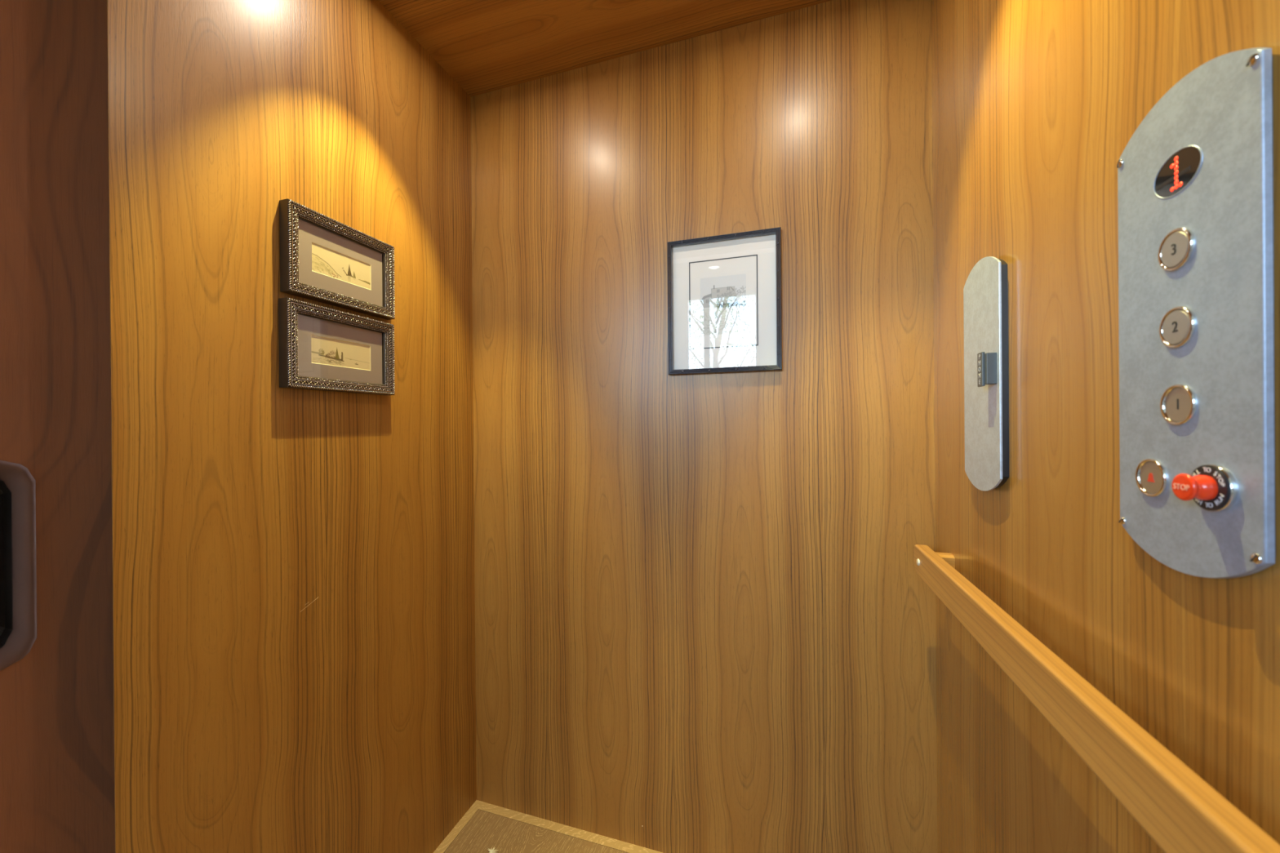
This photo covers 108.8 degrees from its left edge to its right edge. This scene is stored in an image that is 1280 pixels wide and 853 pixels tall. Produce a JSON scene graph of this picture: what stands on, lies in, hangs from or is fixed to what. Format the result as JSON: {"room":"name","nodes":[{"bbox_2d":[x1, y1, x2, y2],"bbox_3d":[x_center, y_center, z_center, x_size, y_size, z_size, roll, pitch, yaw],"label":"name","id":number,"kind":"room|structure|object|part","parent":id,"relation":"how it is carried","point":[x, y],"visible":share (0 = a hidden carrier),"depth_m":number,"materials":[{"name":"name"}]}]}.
{"room":"elevator interior","nodes":[
{"label":"elevator interior","id":0,"kind":"room"},
{"bbox_2d":[106,0,476,852],"bbox_3d":[-0.632,0.084,1.018,0.022,2.160,0.781,0,0,18],"label":"wall","id":1,"kind":"structure","parent":0,"point":[294,583],"depth_m":0.85,"materials":[{"name":"brown wood"}]},
{"bbox_2d":[0,0,115,852],"bbox_3d":[-0.938,0.087,0.418,0.048,2.160,0.910,0,0,18],"label":"door","id":2,"kind":"structure","parent":1,"relation":"in","point":[57,722],"depth_m":0.66,"materials":[{"name":"brown wood"}]},
{"bbox_2d":[0,479,13,648],"bbox_3d":[-0.888,0.185,0.585,0.023,0.249,0.100,0,0,18],"label":"door handle","id":3,"kind":"object","parent":2,"relation":"on","point":[6,485],"depth_m":0.63,"materials":[{"name":"black metal"}]},
{"bbox_3d":[-0.870,0.185,0.579,0.017,0.281,0.132,0,0,18],"label":"flush pull","id":4,"kind":"part","parent":2,"relation":"part of","materials":[{"name":"brown plastic"}]},
{"bbox_2d":[278,297,395,395],"bbox_3d":[-0.626,-0.157,0.967,0.025,0.166,0.244,0,0,18],"label":"framed sketch","id":5,"kind":"object","parent":1,"relation":"attached to","point":[320,348],"visible":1,"depth_m":0.94,"materials":[{"name":"brown metal"}]},
{"bbox_3d":[-0.619,-0.157,0.965,0.004,0.132,0.210,0,0,18],"label":"bead moulding","id":6,"kind":"part","parent":5,"relation":"part of","materials":[{"name":"grey metal"}]},
{"bbox_2d":[279,198,395,319],"bbox_3d":[-0.626,-0.339,0.970,0.025,0.171,0.243,0,0,18],"label":"framed sketch","id":7,"kind":"object","parent":1,"relation":"attached to","point":[325,260],"visible":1,"depth_m":0.95,"materials":[{"name":"brown metal"}]},
{"bbox_3d":[-0.620,-0.339,0.968,0.004,0.137,0.209,0,0,18],"label":"bead moulding","id":8,"kind":"part","parent":7,"relation":"part of","materials":[{"name":"grey metal"}]},
{"bbox_2d":[433,800,662,852],"bbox_3d":[-0.229,1.161,0.508,1.439,0.060,1.562,0,0,18],"label":"floor","id":9,"kind":"structure","parent":0,"point":[485,826],"depth_m":1.26,"materials":[{"name":"beige"}]},
{"bbox_2d":[488,847,497,852],"bbox_3d":[-0.390,1.128,1.216,0.029,0.007,0.029,0,0,-24],"label":"tuft","id":10,"kind":"object","parent":9,"relation":"on","point":[492,851],"visible":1,"depth_m":1.22,"materials":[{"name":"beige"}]},
{"bbox_3d":[-0.152,1.137,0.457,1.161,0.012,1.512,0,0,18],"label":"oak panel","id":11,"kind":"part","parent":9,"relation":"part of","materials":[{"name":"brown wood"}]},
{"bbox_2d":[377,0,831,97],"bbox_3d":[-0.247,-1.014,0.505,1.439,0.030,1.562,0,0,18],"label":"ceiling","id":12,"kind":"structure","parent":0,"point":[485,46],"depth_m":1.15,"materials":[{"name":"brown wood"}]},
{"bbox_2d":[470,0,937,852],"bbox_3d":[0.079,0.078,1.213,1.261,2.160,0.023,0,0,18],"label":"wall","id":13,"kind":"structure","parent":0,"point":[704,615],"depth_m":1.17,"materials":[{"name":"brown wood"}]},
{"bbox_2d":[666,226,782,375],"bbox_3d":[0.208,-0.308,1.150,0.282,0.344,0.020,0,0,18],"label":"framed print","id":14,"kind":"object","parent":13,"relation":"attached to","point":[725,308],"visible":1,"depth_m":1.15,"materials":[{"name":"black wood"}]},
{"bbox_2d":[700,273,746,335],"bbox_3d":[0.209,-0.306,1.153,0.114,0.146,0.001,0,0,18],"label":"print","id":15,"kind":"object","parent":14,"relation":"attached to","point":[722,298],"depth_m":1.15},
{"bbox_2d":[931,0,1279,852],"bbox_3d":[0.437,0.076,0.292,0.022,2.160,1.520,0,0,18],"label":"wall","id":16,"kind":"structure","parent":0,"point":[1037,104],"depth_m":0.54,"materials":[{"name":"brown wood"}]},
{"bbox_2d":[963,256,1008,491],"bbox_3d":[0.553,-0.083,0.748,0.030,0.375,0.142,0,0,18],"label":"panel","id":17,"kind":"object","parent":16,"relation":"attached to","point":[985,290],"visible":1,"depth_m":0.72,"materials":[{"name":"metal"}]},
{"bbox_3d":[0.527,-0.088,0.708,0.004,0.052,0.019,0,0,18],"label":"pull plate","id":18,"kind":"part","parent":17,"relation":"part of","materials":[{"name":"grey plastic"}]},
{"bbox_3d":[0.533,-0.088,0.698,0.013,0.047,0.018,0,0,18],"label":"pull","id":19,"kind":"part","parent":17,"relation":"part of","materials":[{"name":"grey plastic"}]},
{"bbox_2d":[913,544,1279,852],"bbox_3d":[0.397,0.280,0.302,0.063,0.058,1.394,0,0,18],"label":"handrail","id":20,"kind":"object","parent":16,"relation":"attached to","point":[1179,810],"visible":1,"depth_m":0.39,"materials":[{"name":"brown wood"}]},
{"bbox_2d":[1116,47,1275,578],"bbox_3d":[0.437,-0.081,0.379,0.028,0.402,0.142,0,0,18],"label":"control panel","id":21,"kind":"object","parent":16,"relation":"attached to","point":[1195,177],"visible":1,"depth_m":0.35,"materials":[{"name":"metal"}]},
{"bbox_3d":[0.432,0.046,0.345,0.004,0.036,0.036,0,0,18],"label":"stop knob","id":22,"kind":"part","parent":21,"relation":"part of","materials":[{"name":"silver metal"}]}
]}

